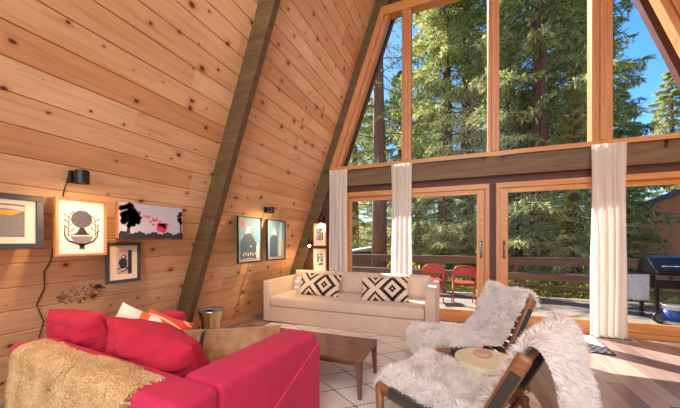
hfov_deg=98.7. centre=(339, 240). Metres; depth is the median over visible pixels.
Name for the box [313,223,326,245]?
framed picture
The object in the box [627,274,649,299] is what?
towel
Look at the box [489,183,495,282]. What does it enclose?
trim
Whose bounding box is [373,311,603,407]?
sheepskin throw
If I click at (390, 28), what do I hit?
trim
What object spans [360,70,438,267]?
fir tree
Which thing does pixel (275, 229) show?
framed picture
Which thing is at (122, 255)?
print
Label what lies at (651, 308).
shelf
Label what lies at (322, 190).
trim
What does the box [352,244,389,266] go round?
shed
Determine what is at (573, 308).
deck
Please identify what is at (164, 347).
cushion
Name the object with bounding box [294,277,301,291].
cushion
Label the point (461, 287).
shrub
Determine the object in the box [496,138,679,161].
curtain rod
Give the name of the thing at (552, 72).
fir tree
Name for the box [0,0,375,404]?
wall
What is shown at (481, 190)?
door
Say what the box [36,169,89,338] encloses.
wall lamp
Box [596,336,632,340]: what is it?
grille
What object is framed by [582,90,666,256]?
fir tree
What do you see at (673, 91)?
fir tree
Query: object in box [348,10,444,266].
pine tree
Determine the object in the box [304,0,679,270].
wall
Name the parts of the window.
rake frame, rake frame, head frame, sill frame, rake frame, rake frame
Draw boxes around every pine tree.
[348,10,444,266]
[391,54,441,265]
[415,0,525,264]
[458,0,566,266]
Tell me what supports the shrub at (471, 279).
on the ground
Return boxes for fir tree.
[348,96,391,251]
[358,97,391,253]
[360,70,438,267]
[366,0,535,280]
[387,106,458,263]
[412,109,459,266]
[432,0,679,291]
[436,150,476,288]
[453,62,554,246]
[499,89,570,271]
[506,0,669,299]
[517,72,589,269]
[521,85,632,297]
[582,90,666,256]
[626,186,675,302]
[646,71,679,198]
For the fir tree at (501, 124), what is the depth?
19.34 m
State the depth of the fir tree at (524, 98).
10.58 m
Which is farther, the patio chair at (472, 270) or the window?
the patio chair at (472, 270)
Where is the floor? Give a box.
[0,311,679,407]
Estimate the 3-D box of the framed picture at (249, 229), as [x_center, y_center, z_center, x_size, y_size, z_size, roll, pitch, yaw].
[-1.173,-0.017,3.803,0.024,0.593,0.463,0,0,22]
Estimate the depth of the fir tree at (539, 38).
9.21 m
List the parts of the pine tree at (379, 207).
crown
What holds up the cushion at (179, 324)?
on the sofa at (282, 369)
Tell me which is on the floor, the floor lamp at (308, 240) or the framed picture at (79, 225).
the floor lamp at (308, 240)
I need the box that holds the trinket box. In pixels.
[474,349,491,357]
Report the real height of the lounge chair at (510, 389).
0.739 m
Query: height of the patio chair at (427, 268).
0.798 m
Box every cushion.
[45,309,108,352]
[105,317,209,377]
[115,302,161,321]
[148,309,194,329]
[183,324,281,362]
[270,289,424,320]
[294,270,335,288]
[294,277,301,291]
[298,272,341,296]
[336,271,379,293]
[361,277,408,302]
[380,273,430,298]
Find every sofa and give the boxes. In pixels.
[9,310,319,407]
[264,270,438,336]
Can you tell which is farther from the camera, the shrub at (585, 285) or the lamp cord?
the shrub at (585, 285)
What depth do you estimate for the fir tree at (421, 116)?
22.69 m
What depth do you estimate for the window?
4.13 m
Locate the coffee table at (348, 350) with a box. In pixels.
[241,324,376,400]
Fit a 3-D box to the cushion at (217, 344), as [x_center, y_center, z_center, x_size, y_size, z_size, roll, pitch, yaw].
[-0.798,0.732,1.845,0.846,0.360,0.240,0,0,-4]
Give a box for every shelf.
[627,272,652,276]
[641,306,660,311]
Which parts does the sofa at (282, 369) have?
armrest, armrest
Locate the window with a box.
[330,0,679,170]
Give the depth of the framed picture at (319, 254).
5.14 m
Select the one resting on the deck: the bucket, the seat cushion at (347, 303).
the bucket
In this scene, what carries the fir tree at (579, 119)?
on the ground
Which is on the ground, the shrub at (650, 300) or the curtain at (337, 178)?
the shrub at (650, 300)
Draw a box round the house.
[631,189,679,303]
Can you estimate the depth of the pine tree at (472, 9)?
12.57 m
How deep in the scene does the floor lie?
2.60 m
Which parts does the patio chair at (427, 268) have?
panel, frame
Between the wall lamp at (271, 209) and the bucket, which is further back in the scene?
the bucket
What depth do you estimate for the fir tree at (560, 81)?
9.96 m
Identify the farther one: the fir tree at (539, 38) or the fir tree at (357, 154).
the fir tree at (357, 154)
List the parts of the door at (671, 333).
handle, sash, sash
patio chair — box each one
[422,264,444,302]
[451,265,476,305]
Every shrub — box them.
[385,262,422,267]
[431,276,459,291]
[439,277,476,292]
[457,264,521,292]
[508,271,560,296]
[525,269,589,298]
[541,282,589,298]
[547,256,589,297]
[627,287,679,303]
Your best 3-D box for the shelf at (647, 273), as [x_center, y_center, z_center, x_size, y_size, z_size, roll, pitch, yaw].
[4.768,0.535,4.757,0.310,0.030,0.420,0,0,22]
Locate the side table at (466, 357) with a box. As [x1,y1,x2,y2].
[455,348,506,376]
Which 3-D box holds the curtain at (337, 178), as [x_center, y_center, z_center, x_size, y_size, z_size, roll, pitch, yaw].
[-0.029,-0.010,4.925,0.331,2.380,0.103,0,0,22]
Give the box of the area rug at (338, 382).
[265,322,541,407]
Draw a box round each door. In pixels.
[347,183,488,321]
[496,171,679,341]
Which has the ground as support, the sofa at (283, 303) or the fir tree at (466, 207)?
the fir tree at (466, 207)
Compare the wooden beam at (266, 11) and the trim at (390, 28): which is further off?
the trim at (390, 28)
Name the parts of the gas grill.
leg, leg, lid, control panel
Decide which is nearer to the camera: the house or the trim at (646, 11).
the trim at (646, 11)
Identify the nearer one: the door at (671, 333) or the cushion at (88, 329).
the cushion at (88, 329)
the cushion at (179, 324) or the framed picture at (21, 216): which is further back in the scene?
the cushion at (179, 324)
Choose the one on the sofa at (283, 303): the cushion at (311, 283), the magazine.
the cushion at (311, 283)
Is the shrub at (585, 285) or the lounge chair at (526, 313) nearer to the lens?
the lounge chair at (526, 313)
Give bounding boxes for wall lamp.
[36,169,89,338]
[264,207,273,212]
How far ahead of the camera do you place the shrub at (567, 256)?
9.49 m
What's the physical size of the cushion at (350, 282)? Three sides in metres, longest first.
0.733 x 0.356 x 0.212 m
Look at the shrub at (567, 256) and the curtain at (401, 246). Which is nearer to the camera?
the curtain at (401, 246)
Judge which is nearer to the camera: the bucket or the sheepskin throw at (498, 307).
the sheepskin throw at (498, 307)
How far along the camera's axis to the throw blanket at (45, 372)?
1.39 m
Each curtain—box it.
[329,169,346,271]
[391,163,411,273]
[590,142,627,338]
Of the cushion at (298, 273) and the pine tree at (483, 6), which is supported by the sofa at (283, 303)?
the cushion at (298, 273)
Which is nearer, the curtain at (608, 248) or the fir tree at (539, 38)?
the curtain at (608, 248)
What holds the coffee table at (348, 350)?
on the area rug at (338, 382)
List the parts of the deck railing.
post, bench post, bench seat, cap rail, post, bench post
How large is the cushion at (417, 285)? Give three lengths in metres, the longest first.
0.752 x 0.356 x 0.215 m
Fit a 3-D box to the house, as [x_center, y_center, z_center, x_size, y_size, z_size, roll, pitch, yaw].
[13.685,-0.025,10.852,6.700,4.850,4.750,0,0,36]
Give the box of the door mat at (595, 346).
[513,327,616,355]
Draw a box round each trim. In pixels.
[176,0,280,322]
[289,0,389,274]
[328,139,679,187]
[344,19,394,166]
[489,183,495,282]
[632,0,679,89]
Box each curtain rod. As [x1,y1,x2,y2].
[324,156,487,172]
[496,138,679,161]
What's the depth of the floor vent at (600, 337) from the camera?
3.55 m
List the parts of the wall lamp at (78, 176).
lamp cord, wall plate, lamp shade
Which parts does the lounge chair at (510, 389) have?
leg, seat rail, rail, seat rail, leg, rail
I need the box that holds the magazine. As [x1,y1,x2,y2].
[201,306,224,310]
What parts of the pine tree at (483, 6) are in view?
crown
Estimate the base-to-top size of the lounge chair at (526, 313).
0.739 m
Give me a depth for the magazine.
3.39 m
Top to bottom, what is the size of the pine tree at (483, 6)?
16.001 m
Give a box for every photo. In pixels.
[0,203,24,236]
[0,209,22,214]
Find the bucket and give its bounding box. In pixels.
[660,299,679,325]
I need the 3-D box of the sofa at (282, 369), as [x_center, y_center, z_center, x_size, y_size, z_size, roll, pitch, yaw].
[-1.031,0.900,1.811,1.512,0.600,1.003,0,0,26]
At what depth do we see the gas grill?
4.49 m
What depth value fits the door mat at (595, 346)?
3.29 m
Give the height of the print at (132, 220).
0.296 m
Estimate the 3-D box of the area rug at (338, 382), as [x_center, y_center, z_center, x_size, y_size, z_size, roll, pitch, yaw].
[0.104,1.193,2.813,3.000,0.012,2.100,0,0,18]
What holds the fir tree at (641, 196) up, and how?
on the ground
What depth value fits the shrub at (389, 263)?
10.63 m
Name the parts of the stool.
seat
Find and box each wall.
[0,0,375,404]
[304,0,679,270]
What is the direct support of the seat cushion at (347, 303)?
on the sofa at (283, 303)
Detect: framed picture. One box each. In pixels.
[0,192,43,249]
[53,196,106,256]
[105,242,140,284]
[237,216,261,263]
[266,219,285,260]
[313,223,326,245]
[313,248,326,270]
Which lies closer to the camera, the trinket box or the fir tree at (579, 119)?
the trinket box
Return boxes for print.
[115,201,182,238]
[117,250,127,274]
[317,228,322,239]
[317,254,322,264]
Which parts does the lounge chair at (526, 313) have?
seat rail, rail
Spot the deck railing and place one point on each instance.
(514, 275)
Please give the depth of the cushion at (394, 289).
3.95 m
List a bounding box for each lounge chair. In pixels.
[375,348,544,407]
[436,298,536,391]
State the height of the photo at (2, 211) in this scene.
0.033 m
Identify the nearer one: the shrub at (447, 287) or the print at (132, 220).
the print at (132, 220)
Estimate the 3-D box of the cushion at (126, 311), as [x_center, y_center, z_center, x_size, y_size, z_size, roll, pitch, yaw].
[-1.499,0.680,2.121,0.473,0.458,0.198,0,0,-19]
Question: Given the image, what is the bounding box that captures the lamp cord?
[233,214,263,317]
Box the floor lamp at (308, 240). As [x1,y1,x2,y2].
[307,237,310,269]
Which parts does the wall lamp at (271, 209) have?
lamp shade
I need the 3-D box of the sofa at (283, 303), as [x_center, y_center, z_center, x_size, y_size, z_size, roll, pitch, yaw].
[0.162,0.845,4.340,2.444,0.709,0.964,0,0,22]
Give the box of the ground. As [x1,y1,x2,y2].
[360,224,589,287]
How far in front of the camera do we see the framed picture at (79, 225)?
2.08 m
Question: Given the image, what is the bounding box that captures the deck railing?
[352,254,679,295]
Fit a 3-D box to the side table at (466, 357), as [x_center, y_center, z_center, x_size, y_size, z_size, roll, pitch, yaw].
[0.970,0.985,1.949,0.380,0.406,0.380,0,0,22]
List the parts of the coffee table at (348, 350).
leg, leg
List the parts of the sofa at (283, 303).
armrest, armrest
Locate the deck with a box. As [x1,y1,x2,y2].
[439,291,673,325]
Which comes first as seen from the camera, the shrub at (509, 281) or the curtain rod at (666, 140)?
the curtain rod at (666, 140)
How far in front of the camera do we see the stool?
3.30 m
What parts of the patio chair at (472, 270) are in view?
leg, seat, frame, panel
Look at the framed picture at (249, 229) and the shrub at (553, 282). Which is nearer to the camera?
the framed picture at (249, 229)
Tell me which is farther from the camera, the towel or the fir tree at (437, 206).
the fir tree at (437, 206)
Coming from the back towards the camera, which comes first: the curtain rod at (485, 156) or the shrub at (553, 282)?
the shrub at (553, 282)
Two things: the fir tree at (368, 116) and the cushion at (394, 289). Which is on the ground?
the fir tree at (368, 116)
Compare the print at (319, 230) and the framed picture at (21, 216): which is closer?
the framed picture at (21, 216)
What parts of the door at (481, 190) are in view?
sash, sash, handle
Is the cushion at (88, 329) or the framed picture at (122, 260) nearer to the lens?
the cushion at (88, 329)
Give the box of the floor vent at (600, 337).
[593,335,637,342]
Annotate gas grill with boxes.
[627,255,679,322]
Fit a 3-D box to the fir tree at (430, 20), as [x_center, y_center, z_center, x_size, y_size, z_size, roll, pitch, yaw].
[4.570,-6.018,12.935,7.134,16.605,6.827,0,0,19]
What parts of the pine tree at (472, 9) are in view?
crown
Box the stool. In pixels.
[197,307,224,328]
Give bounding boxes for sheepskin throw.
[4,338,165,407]
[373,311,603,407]
[405,279,542,353]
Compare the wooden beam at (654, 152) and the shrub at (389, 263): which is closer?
the wooden beam at (654, 152)
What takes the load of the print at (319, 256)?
attached to the framed picture at (319, 254)
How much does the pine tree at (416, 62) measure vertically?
13.671 m
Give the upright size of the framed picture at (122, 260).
0.339 m
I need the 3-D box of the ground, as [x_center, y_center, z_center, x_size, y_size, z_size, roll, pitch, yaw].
[18.698,-1.254,46.631,120.000,8.341,90.000,0,0,22]

